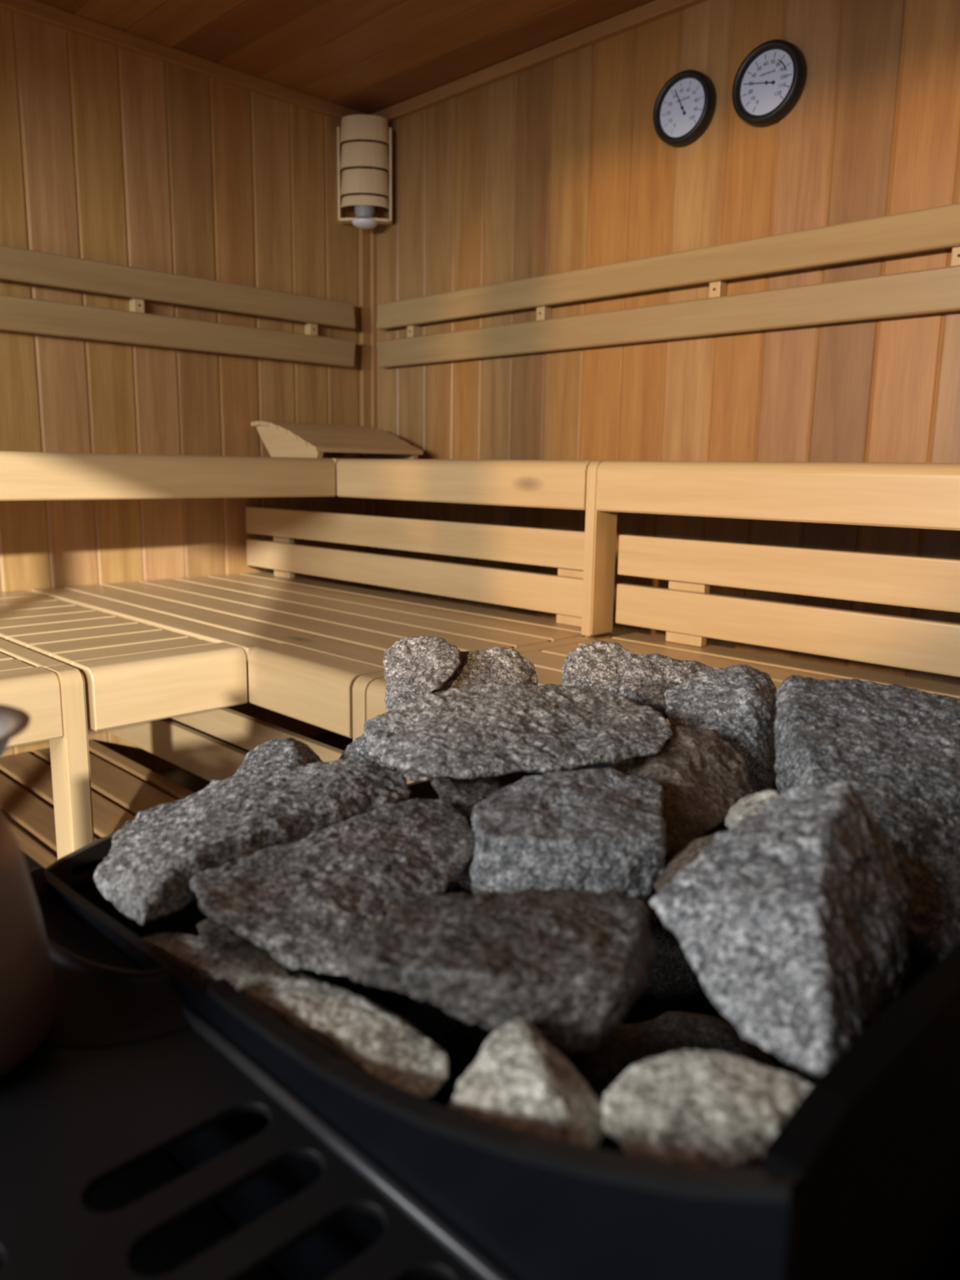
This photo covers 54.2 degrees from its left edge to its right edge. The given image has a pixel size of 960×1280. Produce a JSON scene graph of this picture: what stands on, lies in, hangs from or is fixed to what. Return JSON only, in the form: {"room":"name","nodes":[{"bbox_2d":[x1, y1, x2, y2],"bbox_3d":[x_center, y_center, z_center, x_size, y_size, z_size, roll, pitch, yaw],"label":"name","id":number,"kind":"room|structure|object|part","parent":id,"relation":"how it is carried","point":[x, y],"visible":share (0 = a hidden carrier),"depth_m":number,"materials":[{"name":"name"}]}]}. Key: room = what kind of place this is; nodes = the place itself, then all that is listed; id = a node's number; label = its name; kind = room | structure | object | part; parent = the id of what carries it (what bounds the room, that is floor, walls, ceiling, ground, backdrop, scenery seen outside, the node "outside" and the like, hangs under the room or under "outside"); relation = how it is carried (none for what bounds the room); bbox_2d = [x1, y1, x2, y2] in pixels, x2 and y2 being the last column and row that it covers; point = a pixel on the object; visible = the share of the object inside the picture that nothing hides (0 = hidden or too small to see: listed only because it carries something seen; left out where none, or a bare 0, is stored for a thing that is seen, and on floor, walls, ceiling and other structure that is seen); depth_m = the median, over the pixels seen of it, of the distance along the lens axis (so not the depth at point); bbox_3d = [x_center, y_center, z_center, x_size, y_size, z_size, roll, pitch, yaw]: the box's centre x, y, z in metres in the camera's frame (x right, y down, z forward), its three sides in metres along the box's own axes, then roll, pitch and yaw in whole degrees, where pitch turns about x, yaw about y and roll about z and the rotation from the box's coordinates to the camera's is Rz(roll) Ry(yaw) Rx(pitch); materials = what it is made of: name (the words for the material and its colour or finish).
{"room":"spa","nodes":[
{"label":"spa","id":0,"kind":"room"},
{"bbox_2d":[0,7,361,771],"bbox_3d":[-1.461,-0.573,2.400,2.974,2.160,0.030,-9,15,-44],"label":"wall","id":1,"kind":"structure","parent":0,"point":[111,153],"depth_m":2.80,"materials":[{"name":"brown wood"}]},
{"bbox_2d":[0,590,247,731],"bbox_3d":[-0.973,0.010,2.152,0.305,0.113,1.145,-9,15,-44],"label":"bench","id":2,"kind":"object","parent":1,"relation":"attached to","point":[133,672],"visible":0.92,"depth_m":1.81,"materials":[{"name":"brown wood"}]},
{"bbox_2d":[0,450,335,500],"bbox_3d":[-1.427,-0.360,2.021,2.299,0.105,0.596,-9,15,-44],"label":"bench","id":3,"kind":"object","parent":1,"relation":"attached to","point":[24,475],"visible":1,"depth_m":2.25,"materials":[{"name":"brown wood"}]},
{"bbox_2d":[0,244,355,367],"bbox_3d":[-1.403,-0.902,2.329,2.687,0.212,0.055,-9,15,-44],"label":"backrest","id":4,"kind":"object","parent":1,"relation":"attached to","point":[17,313],"visible":1,"depth_m":2.76,"materials":[{"name":"brown wood"}]},
{"bbox_2d":[0,0,364,119],"bbox_3d":[-1.435,-1.601,2.183,3.000,0.038,0.022,-9,15,-44],"label":"trim","id":5,"kind":"structure","parent":1,"relation":"attached to","point":[33,9],"depth_m":2.70,"materials":[{"name":"brown wood"}]},
{"bbox_2d":[103,706,420,783],"bbox_3d":[-0.629,0.261,2.317,0.042,0.201,1.470,-9,15,-44],"label":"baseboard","id":6,"kind":"structure","parent":1,"relation":"attached to","point":[210,758],"depth_m":2.33,"materials":[{"name":"brown wood"}]},
{"bbox_2d":[31,571,610,737],"bbox_3d":[-0.482,-0.029,2.406,0.752,0.113,1.480,-9,15,-44],"label":"bench","id":7,"kind":"object","parent":1,"relation":"attached to","point":[305,643],"visible":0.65,"depth_m":2.15,"materials":[{"name":"brown wood"}]},
{"bbox_2d":[245,506,585,626],"bbox_3d":[-0.240,-0.230,2.594,0.047,0.219,1.454,-9,15,-44],"label":"skirt","id":8,"kind":"object","parent":7,"relation":"on","point":[561,594],"visible":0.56,"depth_m":2.44,"materials":[{"name":"brown wood"}]},
{"bbox_2d":[337,114,392,229],"bbox_3d":[-0.385,-1.559,3.154,0.180,0.342,0.130,1,10,0],"label":"wall lamp","id":9,"kind":"object","parent":1,"relation":"attached to","point":[357,126],"visible":1,"depth_m":3.11,"materials":[{"name":"brown wood"}]},
{"bbox_3d":[-0.472,-1.564,3.175,0.007,0.290,0.087,1,10,0],"label":"panel","id":10,"kind":"part","parent":9,"relation":"part of","materials":[{"name":"brown wood"}]},
{"bbox_2d":[354,194,374,217],"bbox_3d":[-0.387,-1.453,3.151,0.068,0.070,0.068,-9,15,-44],"label":"socket","id":11,"kind":"object","parent":9,"relation":"attached to","point":[364,204],"depth_m":3.12,"materials":[{"name":"grey ceramic"}]},
{"bbox_3d":[-0.388,-1.398,3.161,0.086,0.022,0.086,-9,15,-44],"label":"bulb","id":12,"kind":"part","parent":9,"relation":"part of","materials":[{"name":"white glass"}]},
{"bbox_3d":[-0.299,-1.561,3.175,0.007,0.290,0.087,1,10,0],"label":"panel","id":13,"kind":"part","parent":9,"relation":"part of","materials":[{"name":"brown wood"}]},
{"bbox_2d":[358,139,377,590],"bbox_3d":[-0.402,-0.715,3.397,0.052,2.112,0.034,-9,15,-44],"label":"trim","id":14,"kind":"structure","parent":1,"relation":"attached to","point":[367,237],"depth_m":3.33,"materials":[{"name":"brown wood"}]},
{"bbox_2d":[154,731,400,792],"bbox_3d":[-0.955,0.860,0.759,4.930,0.050,3.426,-9,15,-44],"label":"floor","id":15,"kind":"structure","parent":0,"point":[178,775],"depth_m":3.00,"materials":[{"name":"tile"}]},
{"bbox_2d":[0,638,94,859],"bbox_3d":[-1.574,0.355,1.612,1.354,0.616,1.145,-9,15,-44],"label":"bench","id":16,"kind":"object","parent":15,"relation":"on","point":[51,691],"visible":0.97,"depth_m":1.64,"materials":[{"name":"brown wood"}]},
{"bbox_3d":[-0.732,0.353,1.695,0.042,0.616,0.075,-9,15,-44],"label":"leg","id":17,"kind":"part","parent":16,"relation":"part of","materials":[{"name":"brown wood"}]},
{"bbox_2d":[0,739,195,868],"bbox_3d":[-1.065,0.489,2.215,0.751,0.150,1.060,-9,15,-44],"label":"floor grate","id":18,"kind":"object","parent":15,"relation":"on","point":[122,788],"visible":0.21,"depth_m":2.37,"materials":[{"name":"brown wood"}]},
{"bbox_2d":[0,635,959,1279],"bbox_3d":[-0.040,0.462,0.583,0.877,0.825,0.613,-9,15,-44],"label":"heater","id":19,"kind":"object","parent":15,"relation":"on","point":[163,1124],"depth_m":0.41,"materials":[{"name":"black metal"}]},
{"bbox_2d":[0,811,55,1077],"bbox_3d":[-0.237,0.125,0.402,0.095,0.112,0.095,-9,15,-44],"label":"jug","id":20,"kind":"object","parent":19,"relation":"on","point":[27,985],"visible":1,"depth_m":0.40,"materials":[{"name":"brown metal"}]},
{"bbox_2d":[0,704,31,757],"bbox_3d":[-0.238,0.053,0.388,0.096,0.033,0.096,-9,15,-44],"label":"steel cup","id":21,"kind":"object","parent":20,"relation":"on","point":[14,721],"visible":1,"depth_m":0.41,"materials":[{"name":"grey metal"}]},
{"bbox_3d":[-0.120,0.162,0.492,0.038,0.020,0.109,-7,13,-38],"label":"heater stone","id":22,"kind":"part","parent":19,"relation":"part of","materials":[{"name":"grey stone"}]},
{"bbox_3d":[-0.162,0.115,0.627,0.198,0.055,0.177,-9,15,-44],"label":"heater stone","id":23,"kind":"part","parent":19,"relation":"part of","materials":[{"name":"grey stone"}]},
{"bbox_3d":[-0.153,0.099,0.710,0.072,0.043,0.115,-2,11,-13],"label":"heater stone","id":24,"kind":"part","parent":19,"relation":"part of","materials":[{"name":"grey stone"}]},
{"bbox_3d":[-0.090,0.175,0.460,0.052,0.042,0.233,-9,15,-44],"label":"heater stone","id":25,"kind":"part","parent":19,"relation":"part of","materials":[{"name":"grey stone"}]},
{"bbox_3d":[-0.070,0.133,0.534,0.184,0.039,0.166,-9,15,-44],"label":"heater stone","id":26,"kind":"part","parent":19,"relation":"part of","materials":[{"name":"grey stone"}]},
{"bbox_3d":[-0.080,0.240,0.748,0.108,0.107,0.112,-9,15,-44],"label":"heater stone","id":27,"kind":"part","parent":19,"relation":"part of","materials":[{"name":"grey stone"}]},
{"bbox_3d":[-0.090,0.090,0.752,0.046,0.040,0.079,-1,11,-9],"label":"heater stone","id":28,"kind":"part","parent":19,"relation":"part of","materials":[{"name":"grey stone"}]},
{"bbox_3d":[-0.052,0.031,0.828,0.067,0.066,0.120,0,10,-8],"label":"heater stone","id":29,"kind":"part","parent":19,"relation":"part of","materials":[{"name":"grey stone"}]},
{"bbox_3d":[0.036,0.214,0.847,0.138,0.099,0.110,-9,15,-44],"label":"heater stone","id":30,"kind":"part","parent":19,"relation":"part of","materials":[{"name":"grey stone"}]},
{"bbox_3d":[-0.009,0.104,0.638,0.046,0.029,0.076,-2,11,-13],"label":"heater stone","id":31,"kind":"part","parent":19,"relation":"part of","materials":[{"name":"grey stone"}]},
{"bbox_3d":[0.008,0.036,0.837,0.087,0.059,0.110,3,11,13],"label":"heater stone","id":32,"kind":"part","parent":19,"relation":"part of","materials":[{"name":"grey stone"}]},
{"bbox_3d":[0.010,0.249,0.642,0.121,0.119,0.122,4,11,16],"label":"heater stone","id":33,"kind":"part","parent":19,"relation":"part of","materials":[{"name":"grey stone"}]},
{"bbox_3d":[0.016,0.146,0.445,0.133,0.048,0.133,5,11,21],"label":"heater stone","id":34,"kind":"part","parent":19,"relation":"part of","materials":[{"name":"grey stone"}]},
{"bbox_3d":[0.026,0.062,0.683,0.210,0.041,0.152,-2,11,-18],"label":"heater stone","id":35,"kind":"part","parent":19,"relation":"part of","materials":[{"name":"grey stone"}]},
{"bbox_3d":[0.019,0.171,0.354,0.062,0.035,0.072,-9,15,-44],"label":"heater stone","id":36,"kind":"part","parent":19,"relation":"part of","materials":[{"name":"grey stone"}]},
{"bbox_3d":[0.055,0.118,0.582,0.118,0.059,0.143,2,10,4],"label":"heater stone","id":37,"kind":"part","parent":19,"relation":"part of","materials":[{"name":"grey stone"}]},
{"bbox_3d":[-0.024,0.471,0.564,0.870,0.695,0.560,-9,15,-44],"label":"casing","id":38,"kind":"part","parent":19,"relation":"part of","materials":[{"name":"black metal"}]},
{"bbox_3d":[0.137,0.035,0.839,0.139,0.064,0.112,3,11,13],"label":"heater stone","id":39,"kind":"part","parent":19,"relation":"part of","materials":[{"name":"grey stone"}]},
{"bbox_3d":[0.154,0.051,0.783,0.071,0.033,0.052,3,11,9],"label":"heater stone","id":40,"kind":"part","parent":19,"relation":"part of","materials":[{"name":"grey stone"}]},
{"bbox_3d":[0.132,0.242,0.748,0.118,0.098,0.119,-9,15,-44],"label":"heater stone","id":41,"kind":"part","parent":19,"relation":"part of","materials":[{"name":"grey stone"}]},
{"bbox_3d":[0.117,0.279,0.554,0.130,0.110,0.132,-9,15,-44],"label":"heater stone","id":42,"kind":"part","parent":19,"relation":"part of","materials":[{"name":"grey stone"}]},
{"bbox_3d":[0.142,0.098,0.654,0.094,0.062,0.165,-1,11,-8],"label":"heater stone","id":43,"kind":"part","parent":19,"relation":"part of","materials":[{"name":"grey stone"}]},
{"bbox_3d":[0.119,0.127,0.514,0.046,0.032,0.103,2,10,7],"label":"heater stone","id":44,"kind":"part","parent":19,"relation":"part of","materials":[{"name":"grey stone"}]},
{"bbox_3d":[0.079,0.169,0.336,0.081,0.029,0.070,-9,15,-44],"label":"heater stone","id":45,"kind":"part","parent":19,"relation":"part of","materials":[{"name":"grey stone"}]},
{"bbox_3d":[0.190,0.070,0.744,0.091,0.090,0.153,4,11,17],"label":"heater stone","id":46,"kind":"part","parent":19,"relation":"part of","materials":[{"name":"grey stone"}]},
{"bbox_3d":[0.161,0.103,0.549,0.035,0.024,0.073,0,10,-3],"label":"heater stone","id":47,"kind":"part","parent":19,"relation":"part of","materials":[{"name":"grey stone"}]},
{"bbox_3d":[0.187,0.295,0.470,0.101,0.108,0.105,-9,15,-44],"label":"heater stone","id":48,"kind":"part","parent":19,"relation":"part of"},
{"bbox_3d":[0.137,0.124,0.434,0.106,0.098,0.162,9,13,36],"label":"heater stone","id":49,"kind":"part","parent":19,"relation":"part of","materials":[{"name":"grey stone"}]},
{"bbox_3d":[0.237,0.266,0.642,0.119,0.114,0.125,-9,15,-44],"label":"heater stone","id":50,"kind":"part","parent":19,"relation":"part of","materials":[{"name":"grey stone"}]},
{"bbox_3d":[0.272,0.102,0.603,0.192,0.110,0.275,6,12,25],"label":"heater stone","id":51,"kind":"part","parent":19,"relation":"part of","materials":[{"name":"grey stone"}]},
{"bbox_2d":[352,632,959,771],"bbox_3d":[0.696,0.451,1.284,0.752,0.616,1.864,-9,15,-44],"label":"bench","id":52,"kind":"object","parent":15,"relation":"on","point":[548,659],"visible":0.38,"depth_m":1.74,"materials":[{"name":"brown wood"}]},
{"bbox_3d":[-0.186,0.364,1.683,0.075,0.616,0.042,-9,15,-44],"label":"leg","id":53,"kind":"part","parent":52,"relation":"part of","materials":[{"name":"brown wood"}]},
{"bbox_2d":[615,534,959,677],"bbox_3d":[0.896,-0.006,1.472,0.047,0.219,1.659,-9,15,-44],"label":"skirt","id":54,"kind":"object","parent":52,"relation":"on","point":[688,614],"visible":1,"depth_m":1.74,"materials":[{"name":"brown wood"}]},
{"bbox_2d":[35,0,653,115],"bbox_3d":[-0.301,-1.395,0.969,3.186,0.030,3.426,-9,15,-44],"label":"ceiling","id":55,"kind":"structure","parent":0,"point":[368,57],"depth_m":2.60,"materials":[{"name":"brown wood"}]},
{"bbox_2d":[376,0,959,685],"bbox_3d":[0.801,-0.512,2.262,0.030,2.160,3.366,-9,15,-44],"label":"wall","id":56,"kind":"structure","parent":0,"point":[561,164],"depth_m":2.43,"materials":[{"name":"brown wood"}]},
{"bbox_2d":[330,457,592,510],"bbox_3d":[-0.087,-0.467,2.720,0.596,0.105,1.480,-9,15,-44],"label":"bench","id":57,"kind":"object","parent":56,"relation":"attached to","point":[536,483],"visible":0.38,"depth_m":2.24,"materials":[{"name":"brown wood"}]},
{"bbox_2d":[250,420,422,458],"bbox_3d":[-0.467,-0.653,3.079,0.424,0.117,0.365,-9,15,-44],"label":"headrest cover","id":58,"kind":"object","parent":57,"relation":"on","point":[281,439],"visible":0.94,"depth_m":2.99,"materials":[{"name":"brown wood"}]},
{"bbox_3d":[-0.601,-0.625,2.947,0.020,0.105,0.345,-9,15,-44],"label":"panel","id":59,"kind":"part","parent":58,"relation":"part of","materials":[{"name":"brown wood"}]},
{"bbox_3d":[-0.331,-0.669,3.212,0.020,0.105,0.345,-9,15,-44],"label":"panel","id":60,"kind":"part","parent":58,"relation":"part of","materials":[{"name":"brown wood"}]},
{"bbox_2d":[369,0,706,122],"bbox_3d":[0.807,-1.541,2.046,0.022,0.038,3.344,-9,15,-44],"label":"trim","id":61,"kind":"structure","parent":56,"relation":"attached to","point":[655,10],"depth_m":2.65,"materials":[{"name":"brown wood"}]},
{"bbox_2d":[376,202,959,368],"bbox_3d":[0.717,-0.850,2.228,0.055,0.212,3.000,-9,15,-44],"label":"backrest","id":62,"kind":"object","parent":56,"relation":"attached to","point":[937,290],"visible":1,"depth_m":2.35,"materials":[{"name":"brown wood"}]},
{"bbox_2d":[653,69,715,146],"bbox_3d":[0.513,-1.342,2.370,0.035,0.172,0.172,-9,15,-44],"label":"hygrometer","id":63,"kind":"object","parent":56,"relation":"attached to","point":[684,108],"visible":1,"depth_m":2.36,"materials":[{"name":"black plastic"}]},
{"bbox_2d":[732,39,805,126],"bbox_3d":[0.677,-1.310,2.208,0.035,0.180,0.180,-9,15,-44],"label":"thermometer","id":64,"kind":"object","parent":56,"relation":"attached to","point":[768,83],"visible":1,"depth_m":2.20,"materials":[{"name":"black plastic"}]},
{"bbox_2d":[581,460,959,635],"bbox_3d":[1.092,-0.101,1.577,0.596,0.375,1.868,-9,15,-44],"label":"bench","id":65,"kind":"object","parent":56,"relation":"attached to","point":[926,495],"visible":1,"depth_m":1.72,"materials":[{"name":"brown wood"}]},
{"bbox_3d":[0.261,-0.199,2.037,0.078,0.375,0.030,-9,15,-44],"label":"post","id":66,"kind":"part","parent":65,"relation":"part of","materials":[{"name":"brown wood"}]}
]}

